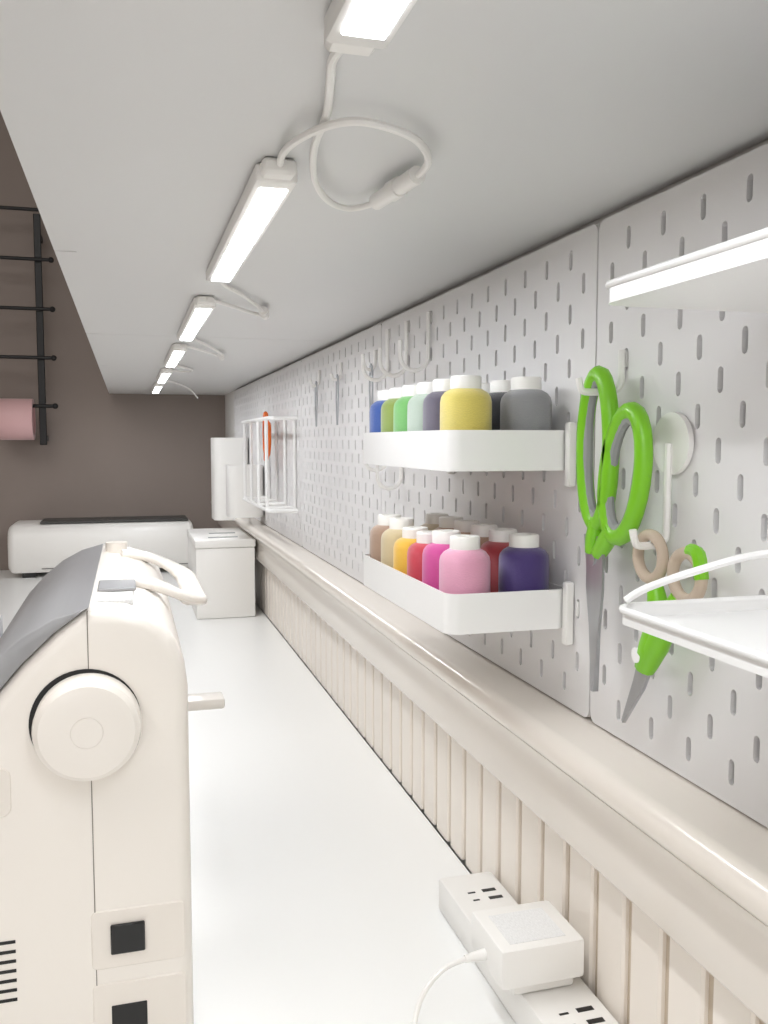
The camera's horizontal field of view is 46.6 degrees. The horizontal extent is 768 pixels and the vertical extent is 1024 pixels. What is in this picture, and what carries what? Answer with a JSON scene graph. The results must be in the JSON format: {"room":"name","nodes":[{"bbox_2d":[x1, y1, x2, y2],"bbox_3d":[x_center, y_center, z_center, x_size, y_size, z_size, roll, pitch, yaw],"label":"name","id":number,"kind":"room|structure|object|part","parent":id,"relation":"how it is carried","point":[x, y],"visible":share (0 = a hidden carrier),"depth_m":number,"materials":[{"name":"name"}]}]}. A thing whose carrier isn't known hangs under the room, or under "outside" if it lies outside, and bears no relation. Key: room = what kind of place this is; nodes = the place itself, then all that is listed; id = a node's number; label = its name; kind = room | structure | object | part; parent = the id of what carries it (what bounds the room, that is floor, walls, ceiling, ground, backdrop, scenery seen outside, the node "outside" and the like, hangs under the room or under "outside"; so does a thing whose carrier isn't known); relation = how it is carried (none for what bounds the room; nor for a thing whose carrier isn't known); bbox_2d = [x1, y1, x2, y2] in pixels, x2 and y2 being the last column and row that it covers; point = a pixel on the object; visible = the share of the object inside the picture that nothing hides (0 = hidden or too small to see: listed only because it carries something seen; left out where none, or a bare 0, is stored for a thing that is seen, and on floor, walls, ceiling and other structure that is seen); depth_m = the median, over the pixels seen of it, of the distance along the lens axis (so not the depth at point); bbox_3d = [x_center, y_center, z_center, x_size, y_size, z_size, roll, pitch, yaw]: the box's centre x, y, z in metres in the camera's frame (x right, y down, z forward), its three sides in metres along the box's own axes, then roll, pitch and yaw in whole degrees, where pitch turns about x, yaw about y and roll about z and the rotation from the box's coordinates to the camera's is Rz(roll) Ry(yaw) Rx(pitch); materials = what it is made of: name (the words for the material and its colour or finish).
{"room":"craft sewing room","nodes":[
{"label":"craft sewing room","id":0,"kind":"room"},
{"bbox_2d":[0,111,224,569],"bbox_3d":[-2.167,-0.387,2.737,3.312,3.000,0.100,-1,5,-16],"label":"wall","id":1,"kind":"structure","parent":0,"point":[105,454],"depth_m":3.01,"materials":[{"name":"brown paint"}]},
{"bbox_2d":[0,205,57,444],"bbox_3d":[-1.341,-0.593,2.848,0.560,0.756,0.109,-1,5,-16],"label":"wall rack","id":2,"kind":"object","parent":1,"relation":"attached to","point":[37,258],"visible":0.85,"depth_m":2.87,"materials":[{"name":"black metal"}]},
{"bbox_2d":[0,398,35,439],"bbox_3d":[-1.181,-0.298,2.871,0.102,0.133,0.133,-1,5,-16],"label":"roll","id":3,"kind":"object","parent":2,"relation":"attached to","point":[17,416],"visible":0.98,"depth_m":2.82,"materials":[{"name":"pink paper"}]},
{"bbox_2d":[363,462,386,471],"bbox_3d":[-0.008,-0.080,1.134,0.040,0.060,0.005,-1,5,-16],"label":"hook","id":4,"kind":"object","parent":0,"point":[367,466],"depth_m":1.13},
{"bbox_2d":[361,329,390,381],"bbox_3d":[-0.008,-0.197,1.125,0.042,0.066,0.005,-1,5,-16],"label":"hook","id":5,"kind":"object","parent":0,"point":[387,332],"depth_m":1.12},
{"bbox_2d":[225,139,767,873],"bbox_3d":[0.223,-0.223,0.672,0.140,3.000,5.400,-1,5,-16],"label":"wall","id":6,"kind":"structure","parent":0,"point":[229,398],"depth_m":0.97,"materials":[{"name":"white paint"}]},
{"bbox_2d":[86,333,337,394],"bbox_3d":[-0.505,-0.699,2.213,0.389,0.720,1.771,-1,5,-16],"label":"upper cabinet","id":7,"kind":"object","parent":6,"relation":"attached to","point":[128,364],"visible":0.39,"depth_m":1.81,"materials":[{"name":"white laminate"}]},
{"bbox_2d":[151,383,163,392],"bbox_3d":[-0.668,-0.363,2.623,0.025,0.012,0.374,-1,5,-16],"label":"under-cabinet light","id":8,"kind":"object","parent":7,"relation":"attached to","point":[157,387],"visible":0.95,"depth_m":2.52,"materials":[{"name":"white plastic"}]},
{"bbox_2d":[153,387,161,392],"bbox_3d":[-0.668,-0.358,2.623,0.017,0.001,0.326,-1,5,-16],"label":"diffuser","id":9,"kind":"object","parent":8,"relation":"attached to","point":[155,389],"depth_m":2.58,"materials":[{"name":"white plastic"}]},
{"bbox_2d":[156,368,197,398],"bbox_3d":[-0.546,-0.325,2.289,0.079,0.036,0.684,-1,5,-7],"label":"under-cabinet light","id":10,"kind":"object","parent":7,"relation":"attached to","point":[164,374],"visible":1,"depth_m":2.12,"materials":[{"name":"white plastic"}]},
{"bbox_2d":[158,373,169,382],"bbox_3d":[-0.527,-0.319,2.135,0.017,0.001,0.326,-1,5,-16],"label":"diffuser","id":11,"kind":"object","parent":10,"relation":"attached to","point":[162,377],"depth_m":2.10,"materials":[{"name":"white plastic"}]},
{"bbox_3d":[-0.564,-0.339,2.473,0.119,0.035,0.300,-1,5,-16],"label":"power cord","id":12,"kind":"part","parent":10,"relation":"part of","materials":[{"name":"white plastic"}]},
{"bbox_2d":[164,343,192,372],"bbox_3d":[-0.403,-0.292,1.726,0.057,0.012,0.539,-1,5,-11],"label":"under-cabinet light","id":13,"kind":"object","parent":7,"relation":"attached to","point":[176,352],"visible":1,"depth_m":1.59,"materials":[{"name":"white plastic"}]},
{"bbox_2d":[166,351,183,366],"bbox_3d":[-0.387,-0.280,1.646,0.017,0.001,0.326,-1,5,-16],"label":"diffuser","id":14,"kind":"object","parent":13,"relation":"attached to","point":[173,358],"depth_m":1.61,"materials":[{"name":"white plastic"}]},
{"bbox_3d":[-0.434,-0.308,1.909,0.059,0.007,0.163,-1,5,-16],"label":"power cord","id":15,"kind":"part","parent":13,"relation":"part of","materials":[{"name":"white plastic"}]},
{"bbox_2d":[234,380,260,520],"bbox_3d":[-0.387,-0.175,2.520,0.006,0.358,0.558,-1,5,-16],"label":"pegboard","id":16,"kind":"object","parent":6,"relation":"attached to","point":[247,398],"depth_m":2.46,"materials":[{"name":"white metal"}]},
{"bbox_2d":[211,438,247,520],"bbox_3d":[-0.426,-0.094,2.484,0.103,0.225,0.110,-1,5,-16],"label":"container","id":17,"kind":"object","parent":16,"relation":"attached to","point":[224,451],"depth_m":2.43,"materials":[{"name":"white plastic"}]},
{"bbox_2d":[226,464,263,517],"bbox_3d":[-0.342,-0.053,2.212,0.093,0.127,0.095,-1,5,-16],"label":"container","id":18,"kind":"object","parent":16,"relation":"attached to","point":[236,507],"depth_m":2.16,"materials":[{"name":"white plastic"}]},
{"bbox_2d":[242,416,297,512],"bbox_3d":[-0.248,-0.107,1.924,0.068,0.188,0.408,-1,5,-16],"label":"wire basket","id":19,"kind":"object","parent":6,"relation":"attached to","point":[271,505],"visible":0.88,"depth_m":1.87,"materials":[{"name":"white metal"}]},
{"bbox_2d":[262,411,270,463],"bbox_3d":[-0.253,-0.125,1.930,0.010,0.187,0.072,-1,5,-16],"label":"scissors","id":20,"kind":"object","parent":19,"relation":"hanging from","point":[265,413],"visible":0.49,"depth_m":1.93,"materials":[{"name":"orange plastic"}]},
{"bbox_3d":[-0.251,-0.107,1.923,0.063,0.188,0.408,-1,5,-16],"label":"wire frame","id":21,"kind":"part","parent":19,"relation":"part of","materials":[{"name":"white metal"}]},
{"bbox_2d":[260,361,302,545],"bbox_3d":[-0.232,-0.132,1.984,0.006,0.358,0.558,-1,5,-16],"label":"pegboard","id":22,"kind":"object","parent":6,"relation":"attached to","point":[280,391],"depth_m":1.89,"materials":[{"name":"white metal"}]},
{"bbox_2d":[301,324,381,583],"bbox_3d":[-0.078,-0.090,1.447,0.006,0.358,0.558,-1,5,-16],"label":"pegboard","id":23,"kind":"object","parent":6,"relation":"attached to","point":[342,499],"depth_m":1.40,"materials":[{"name":"white metal"}]},
{"bbox_2d":[310,370,320,386],"bbox_3d":[-0.116,-0.228,1.530,0.025,0.029,0.005,-1,5,-16],"label":"hook","id":24,"kind":"object","parent":23,"relation":"attached to","point":[319,372],"depth_m":1.53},
{"bbox_2d":[315,381,317,426],"bbox_3d":[-0.116,-0.186,1.533,0.002,0.078,0.018,-1,5,-16],"label":"tweezers","id":25,"kind":"object","parent":23,"relation":"hanging from","point":[316,387],"visible":1,"depth_m":1.53,"materials":[{"name":"metal"}]},
{"bbox_2d":[330,363,342,380],"bbox_3d":[-0.072,-0.216,1.376,0.025,0.029,0.005,-1,5,-16],"label":"hook","id":26,"kind":"object","parent":23,"relation":"attached to","point":[340,364],"depth_m":1.38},
{"bbox_2d":[335,374,338,424],"bbox_3d":[-0.072,-0.174,1.379,0.002,0.078,0.018,-1,5,-16],"label":"tweezers","id":27,"kind":"object","parent":23,"relation":"hanging from","point":[337,376],"visible":1,"depth_m":1.38,"materials":[{"name":"metal"}]},
{"bbox_2d":[369,363,373,410],"bbox_3d":[-0.017,-0.158,1.188,0.002,0.078,0.018,-1,5,-16],"label":"tweezers","id":28,"kind":"object","parent":23,"relation":"hanging from","point":[371,365],"visible":0.7,"depth_m":1.18,"materials":[{"name":"metal"}]},
{"bbox_2d":[365,350,377,371],"bbox_3d":[-0.017,-0.201,1.185,0.025,0.029,0.005,-1,5,-16],"label":"hook","id":29,"kind":"object","parent":23,"relation":"attached to","point":[375,353],"depth_m":1.18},
{"bbox_2d":[0,0,767,340],"bbox_3d":[0.074,-0.539,0.201,0.389,0.720,2.426,-1,5,-16],"label":"upper cabinet","id":30,"kind":"object","parent":6,"relation":"attached to","point":[138,130],"visible":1,"depth_m":0.47,"materials":[{"name":"white laminate"}]},
{"bbox_2d":[177,296,224,359],"bbox_3d":[-0.274,-0.258,1.306,0.072,0.014,0.658,-1,5,-9],"label":"under-cabinet light","id":31,"kind":"object","parent":30,"relation":"attached to","point":[199,311],"visible":1,"depth_m":1.12,"materials":[{"name":"white plastic"}]},
{"bbox_2d":[180,309,211,340],"bbox_3d":[-0.249,-0.242,1.167,0.017,0.001,0.326,-1,5,-16],"label":"diffuser","id":32,"kind":"object","parent":31,"relation":"attached to","point":[194,320],"depth_m":1.13,"materials":[{"name":"white plastic"}]},
{"bbox_3d":[-0.297,-0.272,1.491,0.090,0.013,0.280,-1,5,-16],"label":"power cord","id":33,"kind":"part","parent":31,"relation":"part of","materials":[{"name":"white plastic"}]},
{"bbox_2d":[206,157,296,319],"bbox_3d":[-0.131,-0.217,0.792,0.074,0.014,0.591,-1,5,-9],"label":"under-cabinet light","id":34,"kind":"object","parent":30,"relation":"attached to","point":[269,185],"visible":1,"depth_m":0.60,"materials":[{"name":"white plastic"}]},
{"bbox_3d":[-0.151,-0.231,0.972,0.085,0.013,0.222,-1,5,-16],"label":"power cord","id":35,"kind":"part","parent":34,"relation":"part of","materials":[{"name":"white plastic"}]},
{"bbox_2d":[211,188,287,281],"bbox_3d":[-0.109,-0.204,0.681,0.017,0.001,0.316,-1,5,-16],"label":"diffuser","id":36,"kind":"object","parent":34,"relation":"attached to","point":[256,208],"depth_m":0.63,"materials":[{"name":"white plastic"}]},
{"bbox_2d":[277,0,431,211],"bbox_3d":[0.020,-0.177,0.291,0.085,0.014,0.600,-1,5,-10],"label":"under-cabinet light","id":37,"kind":"object","parent":30,"relation":"attached to","point":[354,27],"visible":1,"depth_m":0.37,"materials":[{"name":"white plastic"}]},
{"bbox_2d":[341,0,409,39],"bbox_3d":[0.036,-0.163,0.176,0.017,0.001,0.319,-1,5,-16],"label":"diffuser","id":38,"kind":"object","parent":37,"relation":"attached to","point":[360,19],"depth_m":0.31,"materials":[{"name":"white plastic"}]},
{"bbox_2d":[210,500,767,1023],"bbox_3d":[-0.009,0.159,1.157,0.055,0.089,4.199,-1,5,-16],"label":"trim","id":39,"kind":"structure","parent":6,"relation":"attached to","point":[695,864],"depth_m":0.61,"materials":[{"name":"paint"}]},
{"bbox_2d":[382,225,599,716],"bbox_3d":[0.076,-0.047,0.911,0.006,0.358,0.558,-1,5,-16],"label":"pegboard","id":40,"kind":"object","parent":6,"relation":"attached to","point":[535,314],"depth_m":0.75,"materials":[{"name":"white metal"}]},
{"bbox_2d":[375,465,402,490],"bbox_3d":[0.009,-0.056,1.078,0.040,0.060,0.005,-1,5,-16],"label":"hook","id":41,"kind":"object","parent":40,"relation":"attached to","point":[377,477],"depth_m":1.08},
{"bbox_2d":[378,321,409,377],"bbox_3d":[0.014,-0.191,1.048,0.042,0.066,0.005,-1,5,-16],"label":"hook","id":42,"kind":"object","parent":40,"relation":"attached to","point":[406,324],"depth_m":1.05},
{"bbox_2d":[398,311,431,372],"bbox_3d":[0.036,-0.185,0.971,0.042,0.066,0.005,-1,5,-16],"label":"hook","id":43,"kind":"object","parent":40,"relation":"attached to","point":[428,314],"depth_m":0.97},
{"bbox_2d":[363,422,576,486],"bbox_3d":[0.063,-0.052,0.774,0.105,0.048,0.270,-1,5,-16],"label":"shelf","id":44,"kind":"object","parent":40,"relation":"attached to","point":[450,451],"depth_m":0.66,"materials":[{"name":"white plastic"}]},
{"bbox_2d":[369,390,388,432],"bbox_3d":[0.005,-0.083,0.864,0.039,0.068,0.039,-1,5,-16],"label":"paint bottle","id":45,"kind":"object","parent":44,"relation":"on","point":[383,395],"visible":0.31,"depth_m":0.85,"materials":[{"name":"blue plastic"}]},
{"bbox_2d":[381,388,401,431],"bbox_3d":[0.017,-0.080,0.825,0.039,0.068,0.039,-1,5,-16],"label":"paint bottle","id":46,"kind":"object","parent":44,"relation":"on","point":[387,408],"visible":0.24,"depth_m":0.81,"materials":[{"name":"green plastic"}]},
{"bbox_2d":[393,385,416,431],"bbox_3d":[0.028,-0.077,0.786,0.039,0.068,0.039,-1,5,-16],"label":"paint bottle","id":47,"kind":"object","parent":44,"relation":"on","point":[408,391],"visible":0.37,"depth_m":0.77,"materials":[{"name":"green plastic"}]},
{"bbox_2d":[407,382,432,430],"bbox_3d":[0.039,-0.074,0.747,0.039,0.068,0.039,-1,5,-16],"label":"paint bottle","id":48,"kind":"object","parent":44,"relation":"on","point":[415,404],"visible":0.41,"depth_m":0.73,"materials":[{"name":"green plastic"}]},
{"bbox_2d":[423,379,450,430],"bbox_3d":[0.050,-0.070,0.708,0.039,0.068,0.039,-1,5,-16],"label":"paint bottle","id":49,"kind":"object","parent":44,"relation":"on","point":[431,403],"visible":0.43,"depth_m":0.69,"materials":[{"name":"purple plastic"}]},
{"bbox_2d":[440,375,491,429],"bbox_3d":[0.061,-0.067,0.669,0.039,0.068,0.039,-1,5,-16],"label":"paint bottle","id":50,"kind":"object","parent":44,"relation":"on","point":[465,406],"visible":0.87,"depth_m":0.65,"materials":[{"name":"yellow plastic"}]},
{"bbox_2d":[482,383,489,392],"bbox_3d":[0.086,-0.075,0.760,0.039,0.068,0.039,-1,5,-16],"label":"paint bottle","id":51,"kind":"object","parent":44,"relation":"on","point":[485,386],"visible":0.05,"depth_m":0.75,"materials":[{"name":"white plastic"}]},
{"bbox_2d":[489,380,510,429],"bbox_3d":[0.097,-0.072,0.722,0.039,0.068,0.039,-1,5,-16],"label":"paint bottle","id":52,"kind":"object","parent":44,"relation":"on","point":[498,388],"visible":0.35,"depth_m":0.71,"materials":[{"name":"black plastic"}]},
{"bbox_2d":[500,376,551,429],"bbox_3d":[0.108,-0.069,0.683,0.039,0.068,0.039,-1,5,-16],"label":"paint bottle","id":53,"kind":"object","parent":44,"relation":"on","point":[526,406],"visible":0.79,"depth_m":0.67,"materials":[{"name":"grey plastic"}]},
{"bbox_2d":[364,553,579,645],"bbox_3d":[0.063,0.068,0.783,0.105,0.048,0.270,-1,5,-16],"label":"shelf","id":54,"kind":"object","parent":40,"relation":"attached to","point":[553,608],"depth_m":0.67,"materials":[{"name":"white plastic"}]},
{"bbox_2d":[370,514,400,561],"bbox_3d":[0.005,0.037,0.873,0.039,0.068,0.039,-1,5,-16],"label":"paint bottle","id":55,"kind":"object","parent":54,"relation":"on","point":[376,532],"visible":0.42,"depth_m":0.86,"materials":[{"name":"beige plastic"}]},
{"bbox_2d":[381,517,413,567],"bbox_3d":[0.017,0.040,0.834,0.039,0.068,0.039,-1,5,-16],"label":"paint bottle","id":56,"kind":"object","parent":54,"relation":"on","point":[389,536],"visible":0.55,"depth_m":0.82,"materials":[{"name":"beige plastic"}]},
{"bbox_2d":[393,526,427,574],"bbox_3d":[0.028,0.045,0.796,0.039,0.064,0.039,-1,5,-16],"label":"paint bottle","id":57,"kind":"object","parent":54,"relation":"on","point":[401,546],"visible":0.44,"depth_m":0.78,"materials":[{"name":"orange plastic"}]},
{"bbox_2d":[407,530,431,581],"bbox_3d":[0.039,0.048,0.757,0.039,0.064,0.039,-1,5,-16],"label":"paint bottle","id":58,"kind":"object","parent":54,"relation":"on","point":[423,538],"visible":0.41,"depth_m":0.74,"materials":[{"name":"red plastic"}]},
{"bbox_2d":[421,513,448,530],"bbox_3d":[0.052,0.036,0.887,0.039,0.068,0.039,-1,5,-16],"label":"paint bottle","id":59,"kind":"object","parent":54,"relation":"on","point":[431,519],"visible":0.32,"depth_m":0.87,"materials":[{"name":"white plastic"}]},
{"bbox_2d":[422,529,460,589],"bbox_3d":[0.050,0.049,0.718,0.039,0.068,0.039,-1,5,-16],"label":"paint bottle","id":60,"kind":"object","parent":54,"relation":"on","point":[431,553],"visible":0.43,"depth_m":0.70,"materials":[{"name":"pink plastic"}]},
{"bbox_2d":[434,516,462,529],"bbox_3d":[0.064,0.039,0.848,0.039,0.068,0.039,-1,5,-16],"label":"paint bottle","id":61,"kind":"object","parent":54,"relation":"on","point":[445,522],"visible":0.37,"depth_m":0.84,"materials":[{"name":"white plastic"}]},
{"bbox_2d":[439,534,489,593],"bbox_3d":[0.061,0.052,0.679,0.039,0.068,0.039,-1,5,-16],"label":"paint bottle","id":62,"kind":"object","parent":54,"relation":"on","point":[464,568],"visible":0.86,"depth_m":0.66,"materials":[{"name":"pink plastic"}]},
{"bbox_2d":[454,520,479,534],"bbox_3d":[0.075,0.042,0.809,0.039,0.068,0.039,-1,5,-16],"label":"paint bottle","id":63,"kind":"object","parent":54,"relation":"on","point":[463,526],"visible":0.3,"depth_m":0.80,"materials":[{"name":"white plastic"}]},
{"bbox_2d":[470,523,497,546],"bbox_3d":[0.086,0.045,0.770,0.039,0.068,0.039,-1,5,-16],"label":"paint bottle","id":64,"kind":"object","parent":54,"relation":"on","point":[482,529],"visible":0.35,"depth_m":0.76,"materials":[{"name":"white plastic"}]},
{"bbox_2d":[480,528,516,592],"bbox_3d":[0.097,0.048,0.731,0.039,0.068,0.039,-1,5,-16],"label":"paint bottle","id":65,"kind":"object","parent":54,"relation":"on","point":[498,540],"visible":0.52,"depth_m":0.72,"materials":[{"name":"red plastic"}]},
{"bbox_2d":[498,533,548,591],"bbox_3d":[0.108,0.051,0.692,0.039,0.068,0.039,-1,5,-16],"label":"paint bottle","id":66,"kind":"object","parent":54,"relation":"on","point":[523,565],"visible":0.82,"depth_m":0.68,"materials":[{"name":"purple plastic"}]},
{"bbox_2d":[255,558,764,1023],"bbox_3d":[0.012,0.271,1.172,0.011,0.135,4.199,-1,5,-16],"label":"wall panel","id":67,"kind":"object","parent":6,"relation":"attached to","point":[637,971],"visible":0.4,"depth_m":0.81,"materials":[{"name":"beige wood"}]},
{"bbox_2d":[590,143,767,827],"bbox_3d":[0.231,-0.004,0.374,0.006,0.358,0.558,-1,5,-16],"label":"pegboard","id":68,"kind":"object","parent":6,"relation":"attached to","point":[704,718],"depth_m":0.52,"materials":[{"name":"white metal"}]},
{"bbox_2d":[575,350,627,395],"bbox_3d":[0.146,-0.093,0.593,0.042,0.031,0.005,-1,5,-16],"label":"hook","id":69,"kind":"object","parent":68,"relation":"attached to","point":[622,355],"depth_m":0.59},
{"bbox_2d":[576,365,652,691],"bbox_3d":[0.148,0.014,0.582,0.012,0.220,0.085,-1,5,-16],"label":"scissors","id":70,"kind":"object","parent":69,"relation":"hanging from","point":[604,531],"visible":1,"depth_m":0.58,"materials":[{"name":"green plastic"}]},
{"bbox_2d":[629,412,693,549],"bbox_3d":[0.166,-0.019,0.542,0.036,0.084,0.038,-1,5,-16],"label":"hook","id":71,"kind":"object","parent":68,"relation":"attached to","point":[673,437],"depth_m":0.54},
{"bbox_2d":[621,529,708,722],"bbox_3d":[0.166,0.075,0.535,0.016,0.129,0.082,-1,5,-16],"label":"scissors","id":72,"kind":"object","parent":71,"relation":"hanging from","point":[650,652],"visible":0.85,"depth_m":0.53,"materials":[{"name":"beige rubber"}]},
{"bbox_2d":[605,227,767,312],"bbox_3d":[0.202,-0.088,0.272,0.111,0.034,0.348,-1,5,-16],"label":"shelf","id":73,"kind":"object","parent":68,"relation":"attached to","point":[731,275],"depth_m":0.37,"materials":[{"name":"white metal"}]},
{"bbox_2d":[619,549,767,677],"bbox_3d":[0.207,0.046,0.265,0.111,0.058,0.350,-1,5,-16],"label":"shelf","id":74,"kind":"object","parent":68,"relation":"attached to","point":[733,631],"depth_m":0.40,"materials":[{"name":"white metal"}]},
{"bbox_3d":[-1.369,1.333,0.338,3.452,0.050,5.400,-1,5,-16],"label":"floor","id":75,"kind":"structure","parent":0,"visible":0},
{"bbox_2d":[0,567,515,1023],"bbox_3d":[-1.244,0.816,0.854,2.599,0.900,4.198,-1,5,-16],"label":"desk","id":76,"kind":"object","parent":75,"relation":"on","point":[316,875],"visible":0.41,"depth_m":0.92,"materials":[{"name":"white laminate"}]},
{"bbox_2d":[8,515,192,577],"bbox_3d":[-0.924,0.110,2.944,0.572,0.174,0.185,-1,5,-16],"label":"machine","id":77,"kind":"object","parent":76,"relation":"on","point":[34,546],"visible":0.8,"depth_m":2.85,"materials":[{"name":"white plastic"}]},
{"bbox_3d":[-0.890,0.025,2.963,0.462,0.006,0.146,-1,5,-16],"label":"lid","id":78,"kind":"part","parent":77,"relation":"part of","materials":[{"name":"grey plastic"}]},
{"bbox_2d":[0,541,224,1023],"bbox_3d":[-0.243,0.205,0.796,0.229,0.326,0.423,-1,5,-16],"label":"sewing machine","id":79,"kind":"object","parent":76,"relation":"on","point":[96,901],"visible":1,"depth_m":0.61,"materials":[{"name":"white plastic"}]},
{"bbox_2d":[110,920,147,1023],"bbox_3d":[-0.179,0.327,0.625,0.024,0.082,0.003,-1,5,-16],"label":"switch","id":80,"kind":"object","parent":79,"relation":"attached to","point":[128,938],"depth_m":0.63,"materials":[{"name":"black plastic"}]},
{"bbox_3d":[-0.172,0.326,0.630,0.064,0.100,0.004,-1,5,-16],"label":"control panel","id":81,"kind":"part","parent":79,"relation":"part of","materials":[{"name":"white plastic"}]},
{"bbox_3d":[-0.205,0.060,0.822,0.074,0.033,0.200,-1,5,-16],"label":"carry handle","id":82,"kind":"part","parent":79,"relation":"part of","materials":[{"name":"white plastic"}]},
{"bbox_3d":[-0.205,0.207,0.970,0.060,0.012,0.030,-1,5,-16],"label":"presser foot lever","id":83,"kind":"part","parent":79,"relation":"part of","materials":[{"name":"white plastic"}]},
{"bbox_2d":[187,528,255,618],"bbox_3d":[-0.425,0.151,2.311,0.146,0.193,0.304,-1,5,-16],"label":"storage box","id":84,"kind":"object","parent":76,"relation":"on","point":[222,560],"visible":0.94,"depth_m":2.17,"materials":[{"name":"white plastic"}]},
{"bbox_3d":[-0.425,0.065,2.304,0.146,0.021,0.304,-1,5,-16],"label":"box lid","id":85,"kind":"part","parent":84,"relation":"part of","materials":[{"name":"white plastic"}]},
{"bbox_2d":[439,872,618,1023],"bbox_3d":[0.123,0.364,0.663,0.053,0.030,0.348,-1,5,-16],"label":"power strip","id":86,"kind":"object","parent":76,"relation":"on","point":[460,896],"depth_m":0.67,"materials":[{"name":"white plastic"}]},
{"bbox_2d":[412,900,583,1023],"bbox_3d":[0.140,0.363,0.420,0.140,0.071,0.560,-1,5,-16],"label":"power adapter","id":87,"kind":"object","parent":86,"relation":"on","point":[527,947],"visible":1,"depth_m":0.65,"materials":[{"name":"white plastic"}]},
{"bbox_3d":[0.118,0.371,0.401,0.087,0.056,0.534,-1,5,-16],"label":"cord","id":88,"kind":"part","parent":87,"relation":"part of","materials":[{"name":"white plastic"}]}
]}

